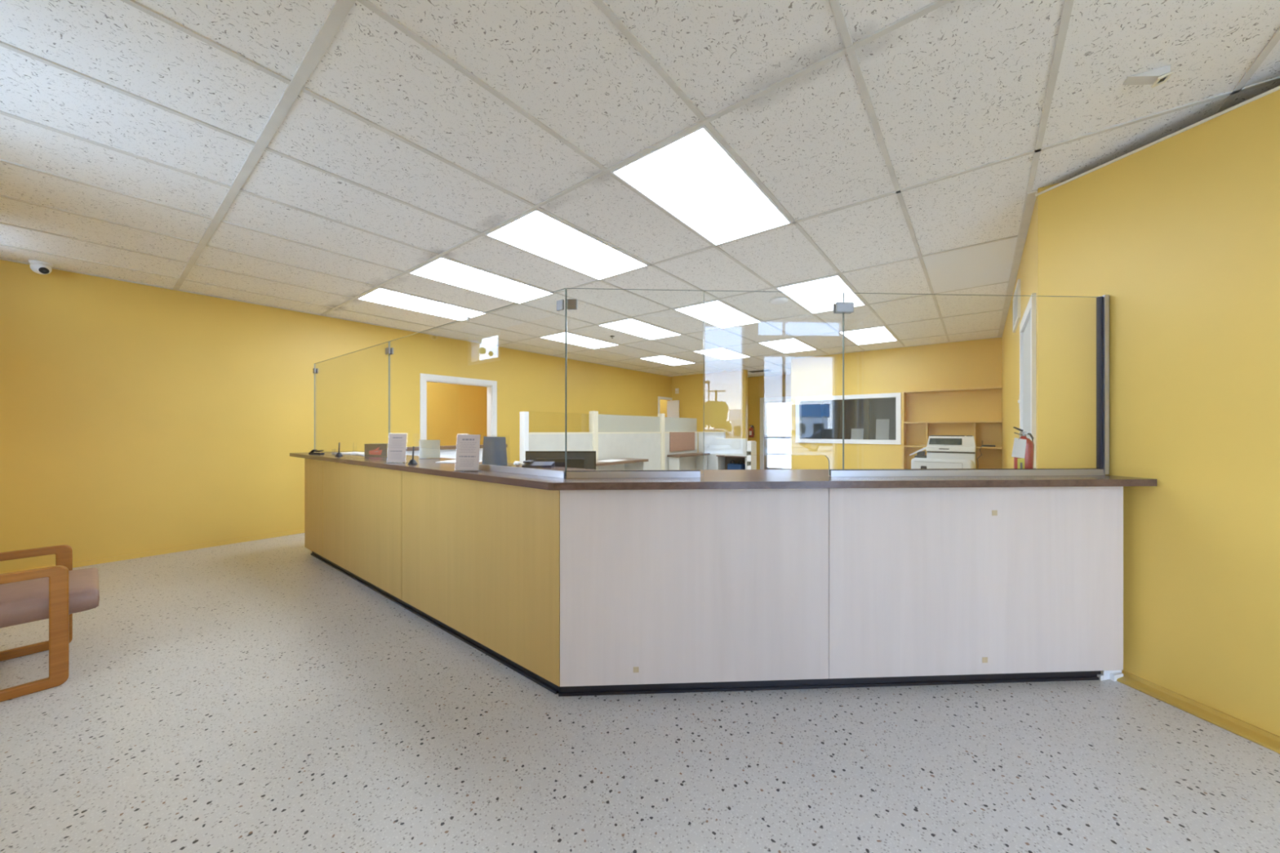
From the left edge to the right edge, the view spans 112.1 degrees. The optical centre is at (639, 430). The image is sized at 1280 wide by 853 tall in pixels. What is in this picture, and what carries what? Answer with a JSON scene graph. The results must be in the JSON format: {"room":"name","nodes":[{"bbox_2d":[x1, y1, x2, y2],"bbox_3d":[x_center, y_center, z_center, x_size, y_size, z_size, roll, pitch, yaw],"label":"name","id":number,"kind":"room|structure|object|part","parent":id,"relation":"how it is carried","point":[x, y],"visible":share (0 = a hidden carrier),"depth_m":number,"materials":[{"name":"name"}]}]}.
{"room":"office reception area","nodes":[
{"label":"office reception area","id":0,"kind":"room"},
{"bbox_2d":[0,259,671,573],"bbox_3d":[-2.343,-0.149,7.392,0.120,2.743,10.360,0,0,38],"label":"wall","id":1,"kind":"structure","parent":0,"point":[135,418],"depth_m":4.41,"materials":[{"name":"yellow paint"}]},
{"bbox_2d":[0,528,304,573],"bbox_3d":[-2.290,1.200,7.350,0.015,0.045,10.120,0,0,38],"label":"baseboard","id":2,"kind":"structure","parent":1,"relation":"attached to","point":[100,561],"depth_m":4.33,"materials":[{"name":"yellow paint"}]},
{"bbox_2d":[419,373,497,439],"bbox_3d":[-2.834,0.198,6.753,0.138,2.049,1.256,0,0,38],"label":"door frame","id":3,"kind":"structure","parent":1,"relation":"in","point":[491,385],"depth_m":6.71,"materials":[{"name":"white"}]},
{"bbox_2d":[657,396,679,417],"bbox_3d":[0.676,0.183,11.096,0.608,2.080,0.330,0,0,-22],"label":"door","id":4,"kind":"structure","parent":1,"relation":"in","point":[673,406],"depth_m":11.13,"materials":[{"name":"white wood"}]},
{"bbox_3d":[0.649,0.183,11.082,0.018,2.080,0.620,0,0,38],"label":"casing","id":5,"kind":"part","parent":4,"relation":"part of","materials":[{"name":"white"}]},
{"bbox_2d":[426,382,487,445],"bbox_3d":[-3.427,-0.099,7.405,1.600,2.643,3.200,0,0,38],"label":"wall","id":6,"kind":"structure","parent":0,"point":[452,410],"depth_m":8.32,"materials":[{"name":"yellow paint"}]},
{"bbox_2d":[0,0,1279,377],"bbox_3d":[2.078,-1.429,5.013,9.870,0.042,11.950,0,0,38],"label":"ceiling","id":7,"kind":"structure","parent":0,"point":[311,157],"depth_m":2.09,"materials":[{"name":"tile"}]},
{"bbox_2d":[28,259,53,274],"bbox_3d":[-5.070,-1.375,3.646,0.125,0.105,0.124,0,0,38],"label":"security camera","id":8,"kind":"object","parent":7,"relation":"attached to","point":[38,267],"visible":1,"depth_m":3.62,"materials":[{"name":"white plastic"}]},
{"bbox_2d":[357,287,486,320],"bbox_3d":[-2.438,-1.414,4.903,0.584,0.010,1.193,0,0,38],"label":"recessed light","id":9,"kind":"object","parent":7,"relation":"in","point":[379,295],"visible":0.97,"depth_m":4.84,"materials":[{"name":"white plastic"}]},
{"bbox_2d":[408,257,554,303],"bbox_3d":[-1.480,-1.414,4.149,0.584,0.010,1.193,0,0,38],"label":"recessed light","id":10,"kind":"object","parent":7,"relation":"in","point":[442,269],"visible":0.96,"depth_m":4.07,"materials":[{"name":"white plastic"}]},
{"bbox_2d":[484,208,648,279],"bbox_3d":[-0.522,-1.414,3.395,0.584,0.010,1.193,0,0,38],"label":"recessed light","id":11,"kind":"object","parent":7,"relation":"in","point":[536,233],"visible":1,"depth_m":3.28,"materials":[{"name":"white plastic"}]},
{"bbox_2d":[538,332,619,349],"bbox_3d":[-0.931,-1.414,6.819,0.584,0.010,1.193,0,0,38],"label":"recessed light","id":12,"kind":"object","parent":7,"relation":"in","point":[571,339],"visible":0.86,"depth_m":6.78,"materials":[{"name":"white plastic"}]},
{"bbox_2d":[597,318,681,340],"bbox_3d":[0.028,-1.414,6.065,0.584,0.010,1.193,0,0,38],"label":"recessed light","id":13,"kind":"object","parent":7,"relation":"in","point":[633,326],"visible":1,"depth_m":6.01,"materials":[{"name":"white plastic"}]},
{"bbox_2d":[639,355,695,365],"bbox_3d":[0.577,-1.414,8.735,0.584,0.010,1.193,0,0,38],"label":"recessed light","id":14,"kind":"object","parent":7,"relation":"in","point":[663,359],"visible":1,"depth_m":8.67,"materials":[{"name":"white plastic"}]},
{"bbox_2d":[610,124,791,245],"bbox_3d":[0.436,-1.414,2.641,0.584,0.010,1.193,0,0,38],"label":"recessed light","id":15,"kind":"object","parent":7,"relation":"in","point":[692,177],"visible":1,"depth_m":2.52,"materials":[{"name":"white plastic"}]},
{"bbox_2d":[673,299,761,328],"bbox_3d":[0.986,-1.414,5.311,0.584,0.010,1.193,0,0,38],"label":"recessed light","id":16,"kind":"object","parent":7,"relation":"in","point":[717,313],"visible":1,"depth_m":5.25,"materials":[{"name":"white plastic"}]},
{"bbox_2d":[692,347,751,359],"bbox_3d":[1.535,-1.414,7.981,0.584,0.010,1.193,0,0,38],"label":"recessed light","id":17,"kind":"object","parent":7,"relation":"in","point":[722,353],"visible":1,"depth_m":7.93,"materials":[{"name":"white plastic"}]},
{"bbox_2d":[747,368,773,373],"bbox_3d":[2.845,-1.413,10.245,0.560,0.011,0.380,0,0,38],"label":"ceiling vent","id":18,"kind":"object","parent":7,"relation":"in","point":[762,370],"visible":0.93,"depth_m":10.21,"materials":[{"name":"white metal"}]},
{"bbox_2d":[770,297,788,304],"bbox_3d":[1.509,-1.402,4.666,0.188,0.036,0.188,0,0,38],"label":"smoke detector","id":19,"kind":"object","parent":7,"relation":"attached to","point":[777,300],"visible":1,"depth_m":4.62,"materials":[{"name":"white plastic"}]},
{"bbox_2d":[758,337,817,353],"bbox_3d":[2.494,-1.414,7.227,0.584,0.010,1.193,0,0,38],"label":"recessed light","id":20,"kind":"object","parent":7,"relation":"in","point":[793,344],"visible":1,"depth_m":7.17,"materials":[{"name":"white plastic"}]},
{"bbox_2d":[776,275,866,314],"bbox_3d":[1.944,-1.414,4.557,0.584,0.010,1.193,0,0,38],"label":"recessed light","id":21,"kind":"object","parent":7,"relation":"in","point":[814,303],"visible":0.93,"depth_m":4.46,"materials":[{"name":"white plastic"}]},
{"bbox_2d":[839,325,897,345],"bbox_3d":[3.452,-1.414,6.473,0.584,0.010,1.193,0,0,38],"label":"recessed light","id":22,"kind":"object","parent":7,"relation":"in","point":[879,334],"visible":1,"depth_m":6.43,"materials":[{"name":"white plastic"}]},
{"bbox_2d":[1122,64,1173,88],"bbox_3d":[2.021,-1.396,1.718,0.122,0.045,0.052,0,0,30],"label":"sensor","id":23,"kind":"object","parent":7,"relation":"attached to","point":[1156,77],"visible":1,"depth_m":1.70,"materials":[{"name":"paint"}]},
{"bbox_2d":[0,533,1279,852],"bbox_3d":[1.541,1.253,5.627,11.567,0.060,12.450,0,0,38],"label":"floor","id":24,"kind":"structure","parent":0,"point":[253,696],"depth_m":1.63,"materials":[{"name":"tile"}]},
{"bbox_2d":[0,544,99,702],"bbox_3d":[-3.149,0.794,2.111,0.644,0.857,0.622,0,0,38],"label":"armchair","id":25,"kind":"object","parent":24,"relation":"on","point":[57,592],"visible":1,"depth_m":2.07,"materials":[{"name":"brown wood"}]},
{"bbox_3d":[-2.938,0.936,1.885,0.034,0.573,0.529,0,0,38],"label":"frame","id":26,"kind":"part","parent":25,"relation":"part of","materials":[{"name":"brown wood"}]},
{"bbox_3d":[-3.418,0.936,2.263,0.034,0.573,0.529,0,0,38],"label":"frame","id":27,"kind":"part","parent":25,"relation":"part of","materials":[{"name":"brown wood"}]},
{"bbox_2d":[0,568,99,627],"bbox_3d":[-3.128,0.840,2.138,0.572,0.136,0.552,0,0,38],"label":"seat cushion","id":28,"kind":"object","parent":25,"relation":"on","point":[23,602],"depth_m":2.10,"materials":[{"name":"fabric"}]},
{"bbox_2d":[405,444,507,460],"bbox_3d":[-2.195,0.700,5.061,0.130,1.045,1.400,0,0,38],"label":"wall","id":29,"kind":"structure","parent":24,"relation":"on","point":[451,453],"depth_m":4.96,"materials":[{"name":"white paint"}]},
{"bbox_3d":[-2.198,0.720,5.057,0.050,1.005,1.370,0,0,38],"label":"panel","id":30,"kind":"part","parent":29,"relation":"part of","materials":[{"name":"white"}]},
{"bbox_3d":[-2.195,0.198,5.061,0.130,0.040,1.400,0,0,38],"label":"cap rail","id":31,"kind":"part","parent":29,"relation":"part of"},
{"bbox_2d":[520,411,697,470],"bbox_3d":[-0.180,0.445,7.694,0.100,1.555,4.630,0,0,38],"label":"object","id":32,"kind":"structure","parent":24,"relation":"on","point":[611,436],"depth_m":7.48,"materials":[{"name":"white"}]},
{"bbox_3d":[-1.587,0.483,5.906,0.100,1.480,0.080,0,0,38],"label":"post","id":33,"kind":"part","parent":32,"relation":"part of","materials":[{"name":"white"}]},
{"bbox_3d":[-1.173,0.595,6.433,0.060,1.135,1.260,0,0,38],"label":"panel","id":34,"kind":"part","parent":32,"relation":"part of","materials":[{"name":"beige"}]},
{"bbox_3d":[-0.749,0.455,6.971,0.100,1.535,0.110,0,0,38],"label":"post","id":35,"kind":"part","parent":32,"relation":"part of","materials":[{"name":"beige"}]},
{"bbox_3d":[-0.167,-0.120,7.712,0.008,0.295,1.775,0,0,38],"label":"glass","id":36,"kind":"part","parent":32,"relation":"part of","materials":[{"name":"grey"}]},
{"bbox_3d":[-0.167,0.595,7.712,0.060,1.135,1.775,0,0,38],"label":"panel","id":37,"kind":"part","parent":32,"relation":"part of","materials":[{"name":"beige"}]},
{"bbox_3d":[0.416,0.445,8.453,0.100,1.555,0.110,0,0,38],"label":"post","id":38,"kind":"part","parent":32,"relation":"part of","materials":[{"name":"beige"}]},
{"bbox_3d":[0.851,-0.120,9.005,0.008,0.295,1.295,0,0,38],"label":"glass","id":39,"kind":"part","parent":32,"relation":"part of","materials":[{"name":"grey"}]},
{"bbox_3d":[0.851,0.595,9.005,0.060,1.135,1.295,0,0,38],"label":"panel","id":40,"kind":"part","parent":32,"relation":"part of","materials":[{"name":"beige"}]},
{"bbox_2d":[595,457,648,470],"bbox_3d":[-0.440,0.852,6.900,0.465,0.742,1.300,0,0,38],"label":"office desk","id":41,"kind":"object","parent":24,"relation":"on","point":[631,464],"visible":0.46,"depth_m":7.23,"materials":[{"name":"laminate"}]},
{"bbox_2d":[597,459,626,462],"bbox_3d":[-0.461,0.479,6.853,0.300,0.004,0.500,0,0,28],"label":"paper sheet","id":42,"kind":"object","parent":41,"relation":"on","point":[605,460],"visible":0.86,"depth_m":6.78,"materials":[{"name":"white paper"}]},
{"bbox_3d":[-0.098,0.873,7.375,0.415,0.700,0.030,0,0,38],"label":"panel","id":43,"kind":"part","parent":41,"relation":"part of","materials":[{"name":"white laminate"}]},
{"bbox_2d":[667,452,710,470],"bbox_3d":[1.024,0.852,8.897,0.295,0.742,1.190,0,0,38],"label":"office desk","id":44,"kind":"object","parent":24,"relation":"on","point":[673,460],"visible":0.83,"depth_m":8.72,"materials":[{"name":"white laminate"}]},
{"bbox_3d":[0.676,0.873,8.496,0.245,0.700,0.030,0,0,38],"label":"panel","id":45,"kind":"part","parent":44,"relation":"part of","materials":[{"name":"white laminate"}]},
{"bbox_3d":[1.332,0.873,9.329,0.245,0.700,0.030,0,0,38],"label":"panel","id":46,"kind":"part","parent":44,"relation":"part of","materials":[{"name":"white laminate"}]},
{"bbox_2d":[669,431,725,470],"bbox_3d":[1.208,0.625,8.901,0.630,1.195,1.185,0,0,38],"label":"wall","id":47,"kind":"structure","parent":24,"relation":"on","point":[678,441],"depth_m":9.26,"materials":[{"name":"beige"}]},
{"bbox_3d":[0.895,0.228,8.999,0.013,0.390,0.950,0,0,38],"label":"tack panel","id":48,"kind":"part","parent":47,"relation":"part of","materials":[{"name":"fabric"}]},
{"bbox_3d":[1.553,0.625,9.339,0.630,1.195,0.070,0,0,38],"label":"panel","id":49,"kind":"part","parent":47,"relation":"part of","materials":[{"name":"beige"}]},
{"bbox_2d":[289,450,1156,696],"bbox_3d":[-0.675,0.725,2.902,6.408,0.995,1.690,0,0,22],"label":"reception desk","id":50,"kind":"object","parent":24,"relation":"on","point":[721,580],"depth_m":2.04,"materials":[{"name":"white laminate"}]},
{"bbox_3d":[-3.128,0.712,4.141,0.542,0.902,0.020,0,0,38],"label":"panel","id":51,"kind":"part","parent":50,"relation":"part of","materials":[{"name":"brown wood"}]},
{"bbox_2d":[308,449,324,454],"bbox_3d":[-3.107,0.205,4.137,0.180,0.045,0.040,0,0,23],"label":"hole punch","id":52,"kind":"object","parent":50,"relation":"on","point":[312,451],"visible":0.98,"depth_m":4.12,"materials":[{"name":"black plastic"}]},
{"bbox_3d":[-3.109,0.200,4.138,0.175,0.035,0.028,0,0,23],"label":"lever","id":53,"kind":"part","parent":52,"relation":"part of","materials":[{"name":"black plastic"}]},
{"bbox_2d":[334,442,342,456],"bbox_3d":[-2.657,0.166,3.803,0.062,0.123,0.062,0,0,38],"label":"pen","id":54,"kind":"object","parent":50,"relation":"on","point":[339,454],"visible":0.99,"depth_m":3.79,"materials":[{"name":"black plastic"}]},
{"bbox_2d":[332,451,364,454],"bbox_3d":[-2.801,0.222,4.202,0.300,0.012,0.215,0,0,26],"label":"paper sheet","id":55,"kind":"object","parent":50,"relation":"on","point":[354,452],"visible":0.57,"depth_m":4.12,"materials":[{"name":"white paper"}]},
{"bbox_2d":[312,341,388,459],"bbox_3d":[-2.624,-0.230,3.853,1.790,0.904,0.034,0,0,38],"label":"glass screen","id":56,"kind":"object","parent":50,"relation":"on","point":[314,370],"visible":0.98,"depth_m":4.38,"materials":[{"name":"grey"}]},
{"bbox_3d":[-2.270,0.712,3.466,1.629,0.902,0.020,0,0,38],"label":"panel","id":57,"kind":"part","parent":50,"relation":"part of","materials":[{"name":"brown wood"}]},
{"bbox_2d":[364,443,388,456],"bbox_3d":[-2.300,0.172,3.818,0.200,0.112,0.144,0,0,0],"label":"sign","id":58,"kind":"object","parent":50,"relation":"on","point":[370,449],"visible":0.82,"depth_m":3.75,"materials":[{"name":"brown"}]},
{"bbox_2d":[368,447,382,454],"bbox_3d":[-2.300,0.178,3.747,0.120,0.070,0.001,0,0,0],"label":"picture","id":59,"kind":"object","parent":58,"relation":"attached to","point":[372,451],"depth_m":3.75,"materials":[{"name":"red paper"}]},
{"bbox_2d":[383,432,408,462],"bbox_3d":[-1.722,0.123,3.047,0.142,0.210,0.080,0,0,4],"label":"sign","id":60,"kind":"object","parent":50,"relation":"on","point":[397,441],"visible":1,"depth_m":3.05,"materials":[{"name":"paper"}]},
{"bbox_2d":[407,446,417,464],"bbox_3d":[-1.532,0.166,2.904,0.062,0.123,0.062,0,0,38],"label":"pen","id":61,"kind":"object","parent":50,"relation":"on","point":[412,461],"visible":0.99,"depth_m":2.89,"materials":[{"name":"black plastic"}]},
{"bbox_2d":[417,440,440,458],"bbox_3d":[-1.715,0.150,3.513,0.170,0.155,0.060,0,0,-7],"label":"stand","id":62,"kind":"object","parent":50,"relation":"on","point":[425,446],"visible":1,"depth_m":3.51,"materials":[{"name":"beige"}]},
{"bbox_2d":[435,459,482,462],"bbox_3d":[-1.292,0.225,3.129,0.280,0.006,0.210,0,0,8],"label":"paper sheet","id":63,"kind":"object","parent":50,"relation":"on","point":[451,460],"visible":0.5,"depth_m":3.07,"materials":[{"name":"white paper"}]},
{"bbox_2d":[450,434,482,471],"bbox_3d":[-0.973,0.123,2.425,0.154,0.210,0.080,0,0,10],"label":"sign","id":64,"kind":"object","parent":50,"relation":"on","point":[468,446],"visible":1,"depth_m":2.43,"materials":[{"name":"paper"}]},
{"bbox_3d":[-0.993,0.712,2.461,1.610,0.902,0.020,0,0,38],"label":"panel","id":65,"kind":"part","parent":50,"relation":"part of","materials":[{"name":"beige laminate"}]},
{"bbox_2d":[385,288,577,478],"bbox_3d":[-1.127,-0.227,2.682,2.078,0.910,0.050,0,0,38],"label":"glass screen","id":66,"kind":"object","parent":50,"relation":"on","point":[571,303],"visible":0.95,"depth_m":2.17,"materials":[{"name":"grey"}]},
{"bbox_2d":[481,436,511,466],"bbox_3d":[-0.929,0.128,2.799,0.187,0.199,0.054,0,0,-2],"label":"display stand","id":67,"kind":"object","parent":50,"relation":"on","point":[494,451],"visible":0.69,"depth_m":2.79,"materials":[{"name":"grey plastic"}]},
{"bbox_2d":[513,461,520,466],"bbox_3d":[-0.791,0.212,2.773,0.046,0.031,0.054,0,0,-17],"label":"crumpled tissue","id":68,"kind":"object","parent":50,"relation":"on","point":[515,463],"visible":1,"depth_m":2.76,"materials":[{"name":"white paper"}]},
{"bbox_2d":[521,460,555,467],"bbox_3d":[-0.634,0.208,2.692,0.180,0.040,0.110,0,0,0],"label":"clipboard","id":69,"kind":"object","parent":50,"relation":"on","point":[527,464],"visible":1,"depth_m":2.65,"materials":[{"name":"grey plastic"}]},
{"bbox_2d":[566,288,700,478],"bbox_3d":[-0.021,-0.227,2.085,0.662,0.910,0.026,0,0,-3],"label":"glass screen","id":70,"kind":"object","parent":50,"relation":"on","point":[641,473],"visible":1,"depth_m":2.07,"materials":[{"name":"grey"}]},
{"bbox_3d":[-0.021,-0.230,2.085,0.662,0.904,0.010,0,0,-3],"label":"glass pane","id":71,"kind":"part","parent":70,"relation":"part of","materials":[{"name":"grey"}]},
{"bbox_3d":[0.260,0.712,1.997,1.248,0.902,0.020,0,0,-3],"label":"panel","id":72,"kind":"part","parent":50,"relation":"part of","materials":[{"name":"white laminate"}]},
{"bbox_2d":[289,450,1156,490],"bbox_3d":[-0.675,0.244,2.902,6.408,0.033,1.690,0,0,22],"label":"countertop","id":73,"kind":"structure","parent":50,"relation":"on","point":[721,478],"depth_m":2.01,"materials":[{"name":"brown laminate"}]},
{"bbox_2d":[703,290,843,475],"bbox_3d":[0.660,-0.230,2.119,0.695,0.904,0.010,0,0,-3],"label":"glass screen","id":74,"kind":"object","parent":50,"relation":"on","point":[704,291],"visible":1,"depth_m":2.12,"materials":[{"name":"grey"}]},
{"bbox_2d":[828,292,1109,476],"bbox_3d":[1.662,-0.230,2.169,1.445,0.916,0.038,0,0,-3],"label":"glass screen","id":75,"kind":"object","parent":50,"relation":"on","point":[1102,302],"visible":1,"depth_m":2.19,"materials":[{"name":"grey"}]},
{"bbox_3d":[1.616,0.712,2.064,1.462,0.902,0.020,0,0,-3],"label":"panel","id":76,"kind":"part","parent":50,"relation":"part of","materials":[{"name":"white laminate"}]},
{"bbox_2d":[715,438,746,470],"bbox_3d":[1.925,0.690,8.745,0.650,1.065,0.375,0,0,38],"label":"desk","id":77,"kind":"object","parent":24,"relation":"on","point":[726,449],"visible":0.57,"depth_m":8.68,"materials":[{"name":"beige"}]},
{"bbox_3d":[1.687,0.875,8.948,0.025,0.695,0.350,0,0,38],"label":"panel","id":78,"kind":"part","parent":77,"relation":"part of","materials":[{"name":"white laminate"}]},
{"bbox_3d":[2.032,0.875,8.880,0.600,0.695,0.030,0,0,38],"label":"panel","id":79,"kind":"part","parent":77,"relation":"part of","materials":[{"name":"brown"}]},
{"bbox_2d":[727,459,745,469],"bbox_3d":[1.956,0.909,8.743,0.320,0.627,0.220,0,0,38],"label":"backpack","id":80,"kind":"object","parent":24,"relation":"on","point":[732,465],"visible":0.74,"depth_m":8.66,"materials":[{"name":"blue fabric"}]},
{"bbox_2d":[746,440,756,469],"bbox_3d":[2.181,0.713,8.432,0.100,1.020,0.250,0,0,38],"label":"rack","id":81,"kind":"object","parent":24,"relation":"on","point":[751,446],"visible":0.6,"depth_m":8.36,"materials":[{"name":"white"}]},
{"bbox_2d":[821,399,869,439],"bbox_3d":[4.365,0.173,9.185,0.940,2.100,0.065,0,0,38],"label":"divider","id":82,"kind":"object","parent":24,"relation":"on","point":[856,411],"visible":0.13,"depth_m":9.17,"materials":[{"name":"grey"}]},
{"bbox_2d":[909,435,975,468],"bbox_3d":[4.181,0.645,5.959,0.731,1.156,0.702,0,0,38],"label":"copier","id":83,"kind":"object","parent":24,"relation":"on","point":[944,451],"visible":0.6,"depth_m":5.70,"materials":[{"name":"grey plastic"}]},
{"bbox_2d":[909,447,925,455],"bbox_3d":[3.939,0.294,6.094,0.185,0.113,0.350,0,0,38],"label":"tray","id":84,"kind":"object","parent":83,"relation":"on","point":[919,452],"depth_m":5.97,"materials":[{"name":"white"}]},
{"bbox_2d":[914,451,926,457],"bbox_3d":[3.982,0.334,6.054,0.170,0.083,0.400,0,0,38],"label":"tray","id":85,"kind":"object","parent":83,"relation":"on","point":[919,454],"depth_m":5.97,"materials":[{"name":"grey plastic"}]},
{"bbox_3d":[4.151,0.650,5.914,0.680,0.545,0.570,0,0,38],"label":"door","id":86,"kind":"part","parent":83,"relation":"part of","materials":[{"name":"grey plastic"}]},
{"bbox_2d":[928,435,964,444],"bbox_3d":[4.218,0.128,5.914,0.385,0.120,0.488,0,0,38],"label":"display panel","id":87,"kind":"object","parent":83,"relation":"on","point":[933,439],"depth_m":5.74,"materials":[{"name":"plastic"}]},
{"bbox_2d":[902,386,1002,468],"bbox_3d":[4.879,0.289,6.784,1.258,1.867,0.298,0,0,38],"label":"shelf unit","id":88,"kind":"object","parent":24,"relation":"on","point":[904,446],"visible":0.62,"depth_m":6.89,"materials":[{"name":"brown honey oak wood laminate"}]},
{"bbox_3d":[4.395,0.289,7.166,0.025,1.867,0.298,0,0,38],"label":"panel","id":89,"kind":"part","parent":88,"relation":"part of","materials":[{"name":"brown paint"}]},
{"bbox_3d":[4.889,0.257,6.777,1.233,0.022,0.298,0,0,38],"label":"shelf","id":90,"kind":"part","parent":88,"relation":"part of","materials":[{"name":"brown paint"}]},
{"bbox_3d":[4.889,-0.133,6.777,1.233,0.022,0.298,0,0,38],"label":"shelf","id":91,"kind":"part","parent":88,"relation":"part of","materials":[{"name":"brown paint"}]},
{"bbox_3d":[4.889,-0.633,6.777,1.233,0.022,0.298,0,0,38],"label":"shelf","id":92,"kind":"part","parent":88,"relation":"part of","materials":[{"name":"brown paint"}]},
{"bbox_2d":[981,440,995,447],"bbox_3d":[5.219,0.199,6.455,0.160,0.093,0.120,0,0,38],"label":"router","id":93,"kind":"object","parent":88,"relation":"on","point":[982,445],"visible":0.94,"depth_m":6.41,"materials":[{"name":"black plastic"}]},
{"bbox_3d":[-0.240,0.853,3.293,1.950,0.740,1.120,0,0,38],"label":"desk","id":94,"kind":"object","parent":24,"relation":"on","visible":0},
{"bbox_2d":[525,451,595,469],"bbox_3d":[-0.550,0.313,2.979,0.490,0.340,0.170,0,0,0],"label":"computer monitor","id":95,"kind":"object","parent":94,"relation":"on","point":[578,460],"visible":0.27,"depth_m":2.99,"materials":[{"name":"grey plastic"}]},
{"bbox_2d":[659,400,666,417],"bbox_3d":[0.274,-0.099,11.364,0.680,2.643,1.000,0,0,38],"label":"wall","id":96,"kind":"structure","parent":0,"point":[663,403],"depth_m":11.64,"materials":[{"name":"yellow paint"}]},
{"bbox_2d":[671,369,747,440],"bbox_3d":[1.685,-0.149,10.737,2.072,2.743,0.120,0,0,38],"label":"wall","id":97,"kind":"structure","parent":0,"point":[726,393],"depth_m":10.52,"materials":[{"name":"yellow paint"}]},
{"bbox_2d":[675,388,679,393],"bbox_3d":[0.960,-1.027,11.197,0.100,0.140,0.055,0,0,38],"label":"wall sounder","id":98,"kind":"structure","parent":97,"relation":"attached to","point":[677,390],"depth_m":11.18,"materials":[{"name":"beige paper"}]},
{"bbox_2d":[747,373,895,469],"bbox_3d":[4.016,-0.149,9.387,6.142,2.743,2.480,0,0,38],"label":"wall","id":99,"kind":"structure","parent":0,"point":[879,408],"depth_m":9.85,"materials":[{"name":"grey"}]},
{"bbox_2d":[748,424,754,437],"bbox_3d":[2.947,0.011,11.397,0.138,0.343,0.146,0,0,-1],"label":"fire extinguisher","id":100,"kind":"object","parent":99,"relation":"attached to","point":[751,429],"visible":1,"depth_m":11.34,"materials":[{"name":"red metal"}]},
{"bbox_2d":[760,395,791,469],"bbox_3d":[3.582,0.183,11.032,1.015,2.080,0.170,0,0,38],"label":"door","id":101,"kind":"structure","parent":99,"relation":"in","point":[763,401],"depth_m":11.24,"materials":[{"name":"white"}]},
{"bbox_2d":[791,337,1001,469],"bbox_3d":[4.259,-0.149,7.541,3.176,2.743,0.120,0,0,38],"label":"wall","id":102,"kind":"structure","parent":0,"point":[976,363],"depth_m":7.21,"materials":[{"name":"yellow paint"}]},
{"bbox_2d":[795,392,901,444],"bbox_3d":[3.767,-0.202,7.900,1.770,0.880,0.125,0,0,38],"label":"window","id":103,"kind":"structure","parent":102,"relation":"in","point":[897,395],"depth_m":7.77,"materials":[{"name":"white"}]},
{"bbox_2d":[850,428,863,439],"bbox_3d":[4.287,0.083,8.504,0.220,0.240,0.068,0,0,38],"label":"paper sheet","id":104,"kind":"object","parent":103,"relation":"attached to","point":[856,433],"visible":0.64,"depth_m":8.50,"materials":[{"name":"white paper"}]},
{"bbox_2d":[875,418,888,439],"bbox_3d":[4.633,-0.007,8.232,0.220,0.420,0.068,0,0,38],"label":"paper sheet","id":105,"kind":"object","parent":103,"relation":"attached to","point":[882,425],"visible":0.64,"depth_m":8.23,"materials":[{"name":"white paper"}]},
{"bbox_2d":[1001,182,1062,468],"bbox_3d":[3.987,-0.149,4.529,0.120,2.743,5.190,0,0,38],"label":"wall","id":106,"kind":"structure","parent":0,"point":[1028,272],"depth_m":3.95,"materials":[{"name":"yellow paint"}]},
{"bbox_2d":[1013,279,1020,333],"bbox_3d":[3.367,-1.097,3.853,0.018,0.320,0.700,0,0,38],"label":"air vent","id":107,"kind":"object","parent":106,"relation":"in","point":[1016,300],"visible":0.99,"depth_m":3.78,"materials":[{"name":"white metal"}]},
{"bbox_2d":[1011,426,1034,468],"bbox_3d":[2.083,0.104,2.345,0.156,0.248,0.083,0,0,-43],"label":"fire extinguisher","id":108,"kind":"object","parent":106,"relation":"attached to","point":[1023,451],"visible":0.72,"depth_m":2.33,"materials":[{"name":"red metal"}]},
{"bbox_3d":[2.080,0.004,2.369,0.048,0.048,0.010,0,0,0],"label":"handle","id":109,"kind":"part","parent":108,"relation":"part of","materials":[{"name":"black plastic"}]},
{"bbox_2d":[1019,293,1035,468],"bbox_3d":[2.706,0.195,2.998,0.079,2.055,1.000,0,0,38],"label":"door","id":110,"kind":"structure","parent":106,"relation":"in","point":[1028,323],"depth_m":2.94,"materials":[{"name":"white"}]},
{"bbox_2d":[1038,89,1279,736],"bbox_3d":[2.743,-0.077,0.698,0.130,2.600,3.734,0,0,-11],"label":"wall","id":111,"kind":"structure","parent":0,"point":[1180,232],"depth_m":1.92,"materials":[{"name":"yellow paint"}]},
{"bbox_2d":[1035,85,1279,196],"bbox_3d":[2.734,-1.357,0.752,0.145,0.059,3.644,0,0,-11],"label":"trim","id":112,"kind":"structure","parent":111,"relation":"on","point":[1277,88],"depth_m":1.97,"materials":[{"name":"beige metal"}]},
{"bbox_2d":[1116,670,1279,753],"bbox_3d":[2.659,1.207,0.580,0.080,0.032,3.334,0,0,-11],"label":"baseboard","id":113,"kind":"structure","parent":111,"relation":"attached to","point":[1269,740],"depth_m":1.84,"materials":[{"name":"yellow paint"}]},
{"label":"outside","id":114,"kind":"structure","parent":0,"visible":0},
{"bbox_3d":[0.837,1.354,-7.021,130.000,0.138,130.000,0,0,38],"label":"ground","id":115,"kind":"structure","parent":114,"visible":0},
{"bbox_2d":[767,402,791,468],"bbox_3d":[5.503,-0.446,13.866,6.500,3.462,0.200,0,0,38],"label":"wall","id":116,"kind":"structure","parent":115,"relation":"on","point":[779,415],"depth_m":14.41,"materials":[{"name":"white paint"}]}
]}

